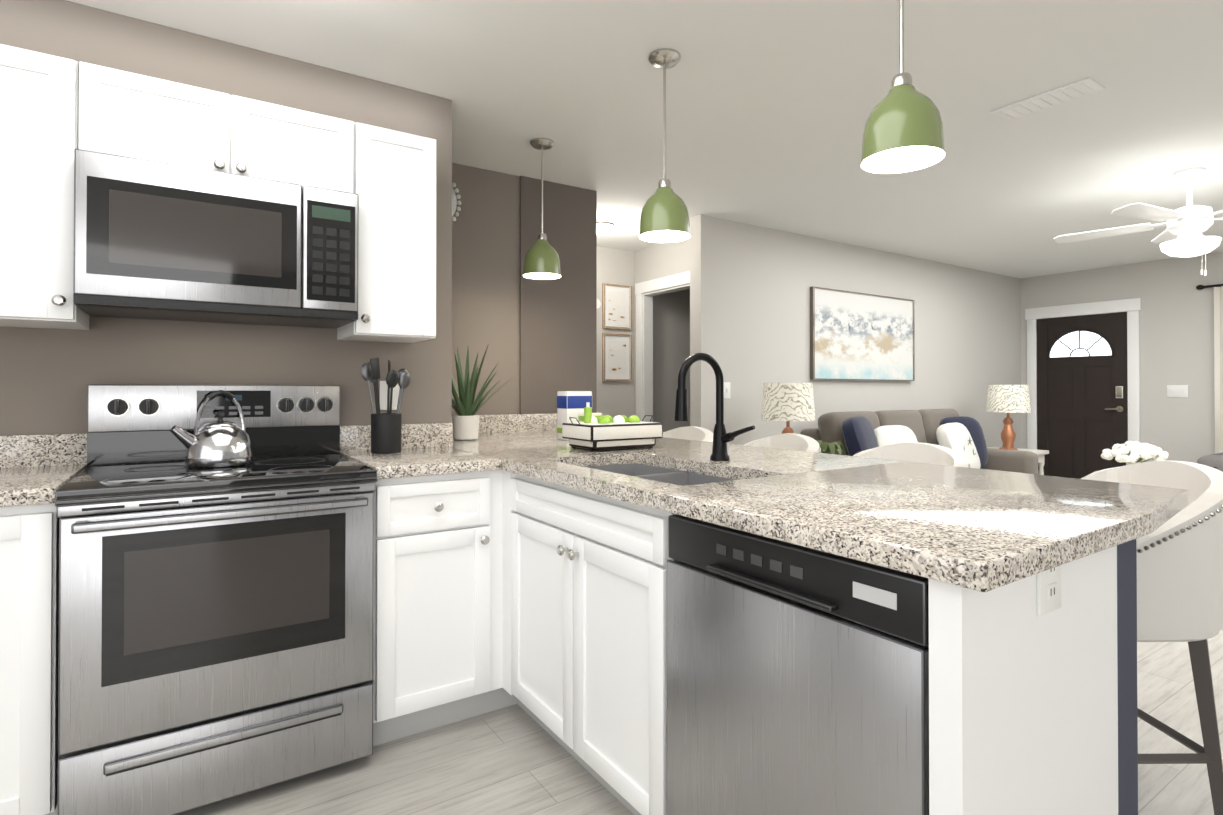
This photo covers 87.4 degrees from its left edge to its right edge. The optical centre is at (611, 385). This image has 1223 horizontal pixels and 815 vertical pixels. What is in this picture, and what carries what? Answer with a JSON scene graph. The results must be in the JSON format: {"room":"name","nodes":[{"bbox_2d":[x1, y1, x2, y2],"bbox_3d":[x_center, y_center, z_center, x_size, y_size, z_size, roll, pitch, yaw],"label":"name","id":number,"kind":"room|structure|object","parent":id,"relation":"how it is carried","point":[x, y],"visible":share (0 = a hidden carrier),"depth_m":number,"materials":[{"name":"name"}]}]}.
{"room":"kitchen","nodes":[
{"label":"kitchen","id":0,"kind":"room"},
{"bbox_2d":[0,0,451,466],"bbox_3d":[-2.419,-0.037,1.725,4.050,2.443,0.120,0,-1,-34],"label":"wall","id":1,"kind":"structure","parent":0,"point":[48,376],"depth_m":2.31,"materials":[{"name":"brown paint"}]},
{"bbox_2d":[380,381,399,409],"bbox_3d":[-0.916,0.041,2.642,0.080,0.120,0.008,0,-1,-34],"label":"electrical outlet","id":2,"kind":"object","parent":1,"relation":"attached to","point":[383,393],"visible":0.67,"depth_m":2.63,"materials":[{"name":"white plastic"}]},
{"bbox_2d":[452,163,596,415],"bbox_3d":[-0.637,-0.022,3.796,1.210,2.443,0.135,0,-1,-34],"label":"wall","id":3,"kind":"structure","parent":0,"point":[539,336],"depth_m":3.79,"materials":[{"name":"brown"}]},
{"bbox_2d":[452,182,460,220],"bbox_3d":[-0.988,-1.022,3.492,0.352,0.350,0.024,0,-1,-34],"label":"mirror","id":4,"kind":"object","parent":3,"relation":"attached to","point":[455,202],"visible":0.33,"depth_m":3.57,"materials":[{"name":"silver glass"}]},
{"bbox_2d":[597,246,689,431],"bbox_3d":[-0.217,-0.008,5.643,3.950,2.443,0.120,0,-1,-34],"label":"wall","id":5,"kind":"structure","parent":0,"point":[671,332],"depth_m":5.99,"materials":[{"name":"grey paint"}]},
{"bbox_2d":[597,299,600,308],"bbox_3d":[-0.137,-0.717,5.617,0.090,0.090,0.019,0,-1,-34],"label":"thermostat","id":6,"kind":"object","parent":5,"relation":"attached to","point":[598,303],"visible":0.35,"depth_m":5.62,"materials":[{"name":"white plastic"}]},
{"bbox_2d":[602,283,631,329],"bbox_3d":[0.053,-0.706,5.739,0.310,0.400,0.025,0,-1,-34],"label":"framed picture","id":7,"kind":"object","parent":5,"relation":"attached to","point":[616,306],"visible":0.98,"depth_m":5.73},
{"bbox_2d":[602,333,631,380],"bbox_3d":[0.053,-0.251,5.735,0.310,0.430,0.025,0,-1,-34],"label":"framed picture","id":8,"kind":"object","parent":5,"relation":"attached to","point":[616,356],"visible":1,"depth_m":5.73},
{"bbox_2d":[67,0,1222,278],"bbox_3d":[1.409,-1.293,2.519,11.300,0.080,9.200,0,-1,-34],"label":"ceiling","id":9,"kind":"structure","parent":0,"point":[771,104],"depth_m":2.80,"materials":[{"name":"white paint"}]},
{"bbox_2d":[523,138,560,278],"bbox_3d":[-0.356,-0.903,3.279,0.194,0.688,0.194,0,-1,-34],"label":"pendant light","id":10,"kind":"object","parent":9,"relation":"hanging from","point":[541,260],"visible":1,"depth_m":3.23,"materials":[{"name":"green metal"}]},
{"bbox_2d":[597,219,614,233],"bbox_3d":[-0.074,-1.191,4.847,0.200,0.088,0.200,0,-1,-34],"label":"light","id":11,"kind":"object","parent":9,"relation":"attached to","point":[605,226],"visible":0.75,"depth_m":4.78,"materials":[{"name":"white glass"}]},
{"bbox_2d":[639,48,689,242],"bbox_3d":[0.202,-0.909,2.437,0.194,0.688,0.194,0,-1,-34],"label":"pendant light","id":12,"kind":"object","parent":9,"relation":"hanging from","point":[664,217],"visible":1,"depth_m":2.39,"materials":[{"name":"green metal"}]},
{"bbox_2d":[861,0,944,173],"bbox_3d":[0.738,-0.915,1.628,0.194,0.688,0.194,0,-1,-34],"label":"pendant light","id":13,"kind":"object","parent":9,"relation":"hanging from","point":[903,130],"visible":1,"depth_m":1.58,"materials":[{"name":"green metal"}]},
{"bbox_2d":[991,77,1104,120],"bbox_3d":[1.898,-1.244,2.795,0.160,0.011,0.380,0,-1,-34],"label":"ceiling vent","id":14,"kind":"object","parent":9,"relation":"in","point":[1071,91],"visible":1,"depth_m":2.77,"materials":[{"name":"white metal"}]},
{"bbox_2d":[1054,167,1222,275],"bbox_3d":[3.319,-0.937,3.722,1.267,0.613,1.259,0,-1,-34],"label":"ceiling fan","id":15,"kind":"object","parent":9,"relation":"hanging from","point":[1181,235],"visible":1,"depth_m":3.66,"materials":[{"name":"white paint"}]},
{"bbox_2d":[635,238,689,414],"bbox_3d":[0.571,-0.010,5.404,0.100,2.443,1.150,0,-1,-34],"label":"wall","id":16,"kind":"structure","parent":0,"point":[660,260],"depth_m":5.54,"materials":[{"name":"grey paint"}]},
{"bbox_2d":[635,271,689,421],"bbox_3d":[0.527,0.142,5.451,0.120,2.140,0.960,0,-1,-34],"label":"door frame","id":17,"kind":"structure","parent":16,"relation":"attached to","point":[644,351],"depth_m":5.75,"materials":[{"name":"white paint"}]},
{"bbox_2d":[175,629,1222,814],"bbox_3d":[1.409,1.220,2.501,11.300,0.060,9.200,0,-1,-34],"label":"floor","id":18,"kind":"structure","parent":0,"point":[516,759],"depth_m":1.95,"materials":[{"name":"grey wood"}]},
{"bbox_2d":[55,384,376,814],"bbox_3d":[-1.210,0.592,2.023,0.760,1.190,0.699,0,-1,-34],"label":"range","id":19,"kind":"object","parent":18,"relation":"on","point":[215,634],"visible":0.96,"depth_m":1.78,"materials":[{"name":"grey metal"}]},
{"bbox_2d":[170,390,254,466],"bbox_3d":[-1.307,0.137,2.101,0.236,0.245,0.198,0,-1,-34],"label":"kettle","id":20,"kind":"object","parent":19,"relation":"on","point":[220,442],"visible":1,"depth_m":2.05,"materials":[{"name":"silver metal"}]},
{"bbox_2d":[0,44,1187,814],"bbox_3d":[-0.863,0.120,1.774,3.540,2.130,3.005,0,-1,-34],"label":"kitchen cabinet","id":21,"kind":"object","parent":18,"relation":"on","point":[674,626],"visible":0.98,"depth_m":1.69,"materials":[{"name":"white wood"}]},
{"bbox_2d":[73,148,358,328],"bbox_3d":[-1.294,-0.444,2.157,0.756,0.433,0.402,0,-1,-34],"label":"microwave","id":22,"kind":"object","parent":21,"relation":"in","point":[153,240],"depth_m":1.97,"materials":[{"name":"grey metal"}]},
{"bbox_2d":[361,358,409,453],"bbox_3d":[-0.876,0.077,2.480,0.183,0.364,0.163,0,-1,-34],"label":"utensil crock","id":23,"kind":"object","parent":21,"relation":"on","point":[386,433],"visible":1,"depth_m":2.43,"materials":[{"name":"black ceramic"}]},
{"bbox_2d":[452,344,510,439],"bbox_3d":[-0.715,0.027,3.126,0.445,0.473,0.435,0,-1,-34],"label":"aloe plant","id":24,"kind":"object","parent":21,"relation":"on","point":[465,420],"visible":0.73,"depth_m":3.07,"materials":[{"name":"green plant"}]},
{"bbox_2d":[557,391,601,439],"bbox_3d":[-0.157,0.146,3.115,0.162,0.235,0.162,0,-1,-34],"label":"box","id":25,"kind":"object","parent":21,"relation":"on","point":[571,403],"visible":0.69,"depth_m":3.09,"materials":[{"name":"white plastic"}]},
{"bbox_2d":[0,412,1187,592],"bbox_3d":[-0.860,0.225,1.768,3.540,0.140,2.993,0,-1,-34],"label":"countertop","id":26,"kind":"structure","parent":21,"relation":"on","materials":[{"name":"stone"}]},
{"bbox_2d":[562,402,662,450],"bbox_3d":[0.003,0.165,2.657,0.384,0.189,0.240,0,-1,-34],"label":"tray","id":27,"kind":"object","parent":21,"relation":"on","point":[618,432],"visible":1,"depth_m":2.58,"materials":[{"name":"white wood"}]},
{"bbox_2d":[674,352,755,461],"bbox_3d":[0.337,0.073,2.117,0.229,0.368,0.176,0,-1,-34],"label":"faucet","id":28,"kind":"object","parent":21,"relation":"on","point":[719,450],"depth_m":2.17,"materials":[{"name":"black metal"}]},
{"bbox_2d":[1036,540,1061,616],"bbox_3d":[0.735,0.322,1.072,0.080,0.115,0.008,0,-1,-34],"label":"outlet","id":29,"kind":"object","parent":21,"relation":"attached to","point":[1048,582],"depth_m":1.06,"materials":[{"name":"white plastic"}]},
{"bbox_2d":[663,426,712,441],"bbox_3d":[0.308,0.720,3.624,0.477,0.959,0.496,0,-1,-39],"label":"stool","id":30,"kind":"object","parent":18,"relation":"on","point":[695,433],"visible":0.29,"depth_m":3.73,"materials":[{"name":"white leather"}]},
{"bbox_2d":[745,433,820,452],"bbox_3d":[0.702,0.716,3.030,0.477,0.959,0.496,0,0,-31],"label":"stool","id":31,"kind":"object","parent":18,"relation":"on","point":[793,441],"visible":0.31,"depth_m":3.12,"materials":[{"name":"white leather"}]},
{"bbox_2d":[853,442,970,467],"bbox_3d":[1.076,0.712,2.465,0.477,0.959,0.496,0,-1,-38],"label":"stool","id":32,"kind":"object","parent":18,"relation":"on","point":[919,452],"visible":0.21,"depth_m":2.57,"materials":[{"name":"white leather"}]},
{"bbox_2d":[800,409,1038,474],"bbox_3d":[2.533,0.711,5.289,2.250,1.000,0.940,0,-1,-34],"label":"sofa","id":33,"kind":"object","parent":18,"relation":"on","point":[855,432],"visible":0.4,"depth_m":5.34,"materials":[{"name":"fabric"}]},
{"bbox_2d":[987,447,1048,474],"bbox_3d":[3.804,0.917,6.130,0.500,0.600,0.500,0,-1,-34],"label":"side table","id":34,"kind":"object","parent":18,"relation":"on","point":[1041,454],"visible":0.04,"depth_m":6.05,"materials":[{"name":"white wood"}]},
{"bbox_2d":[986,385,1030,449],"bbox_3d":[3.804,0.306,6.134,0.370,0.620,0.370,0,-1,-34],"label":"lamp","id":35,"kind":"object","parent":34,"relation":"on","point":[1008,399],"visible":0.98,"depth_m":6.02,"materials":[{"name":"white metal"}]},
{"bbox_2d":[1081,460,1222,814],"bbox_3d":[1.489,0.708,1.908,0.477,0.959,0.496,0,0,-1],"label":"stool","id":36,"kind":"object","parent":18,"relation":"on","point":[1180,576],"visible":0.5,"depth_m":1.69,"materials":[{"name":"white leather"}]},
{"bbox_2d":[1196,452,1222,471],"bbox_3d":[5.427,0.625,5.175,0.812,1.071,0.912,0,-1,-34],"label":"recliner","id":37,"kind":"object","parent":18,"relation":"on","point":[1215,461],"visible":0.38,"depth_m":5.25,"materials":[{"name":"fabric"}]},
{"bbox_3d":[1.245,0.905,4.506,0.500,0.600,0.500,0,-1,-34],"label":"side table","id":38,"kind":"object","parent":18,"relation":"on","visible":0},
{"bbox_2d":[761,383,814,433],"bbox_3d":[1.245,0.294,4.511,0.370,0.620,0.370,0,-1,-34],"label":"lamp","id":39,"kind":"object","parent":38,"relation":"on","point":[787,402],"visible":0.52,"depth_m":4.36,"materials":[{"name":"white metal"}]},
{"bbox_2d":[817,440,845,454],"bbox_3d":[1.513,0.496,4.452,0.288,0.215,0.282,0,-1,-34],"label":"fern plant","id":40,"kind":"object","parent":38,"relation":"on","point":[830,448],"visible":0.42,"depth_m":4.37,"materials":[{"name":"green plant"}]},
{"bbox_3d":[3.854,0.950,4.479,1.167,0.510,0.632,0,-1,-34],"label":"trunk","id":41,"kind":"object","parent":18,"relation":"on","visible":0},
{"bbox_2d":[1101,441,1167,464],"bbox_3d":[3.720,0.546,4.553,0.426,0.297,0.406,0,-1,-34],"label":"bouquet","id":42,"kind":"object","parent":41,"relation":"on","point":[1129,452],"visible":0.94,"depth_m":4.47,"materials":[{"name":"white plant"}]},
{"bbox_2d":[690,215,1020,447],"bbox_3d":[2.672,-0.005,6.034,4.940,2.443,0.120,0,-1,-34],"label":"wall","id":43,"kind":"structure","parent":0,"point":[750,285],"depth_m":5.33,"materials":[{"name":"grey paint"}]},
{"bbox_2d":[724,382,729,397],"bbox_3d":[0.857,0.037,4.750,0.075,0.120,0.014,0,-1,-34],"label":"light switch","id":44,"kind":"object","parent":43,"relation":"attached to","point":[726,389],"visible":0.83,"depth_m":4.75,"materials":[{"name":"white plastic"}]},
{"bbox_2d":[810,286,914,380],"bbox_3d":[2.250,-0.426,5.661,1.450,0.770,0.040,0,-1,-34],"label":"painting","id":45,"kind":"object","parent":43,"relation":"attached to","point":[856,336],"visible":1,"depth_m":5.60,"materials":[{"name":"fabric"}]},
{"bbox_2d":[1021,252,1222,462],"bbox_3d":[6.587,-0.017,4.490,0.120,2.443,6.780,0,-1,-34],"label":"wall","id":46,"kind":"structure","parent":0,"point":[1176,327],"depth_m":6.20,"materials":[{"name":"grey paint"}]},
{"bbox_2d":[1025,298,1140,478],"bbox_3d":[4.954,0.177,6.777,0.072,2.090,1.050,0,-1,-34],"label":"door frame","id":47,"kind":"structure","parent":46,"relation":"attached to","point":[1083,377],"depth_m":6.77,"materials":[{"name":"white paint"}]},
{"bbox_2d":[1167,385,1187,397],"bbox_3d":[5.420,0.057,6.127,0.014,0.120,0.160,0,-1,-34],"label":"light switch","id":48,"kind":"object","parent":46,"relation":"attached to","point":[1177,391],"visible":1,"depth_m":6.13,"materials":[{"name":"white plastic"}]},
{"bbox_2d":[1196,284,1222,453],"bbox_3d":[6.019,0.113,5.173,0.068,2.115,1.948,0,-1,-34],"label":"window curtain","id":49,"kind":"object","parent":46,"relation":"attached to","point":[1218,340],"visible":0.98,"depth_m":5.86,"materials":[{"name":"white fabric"}]}
]}

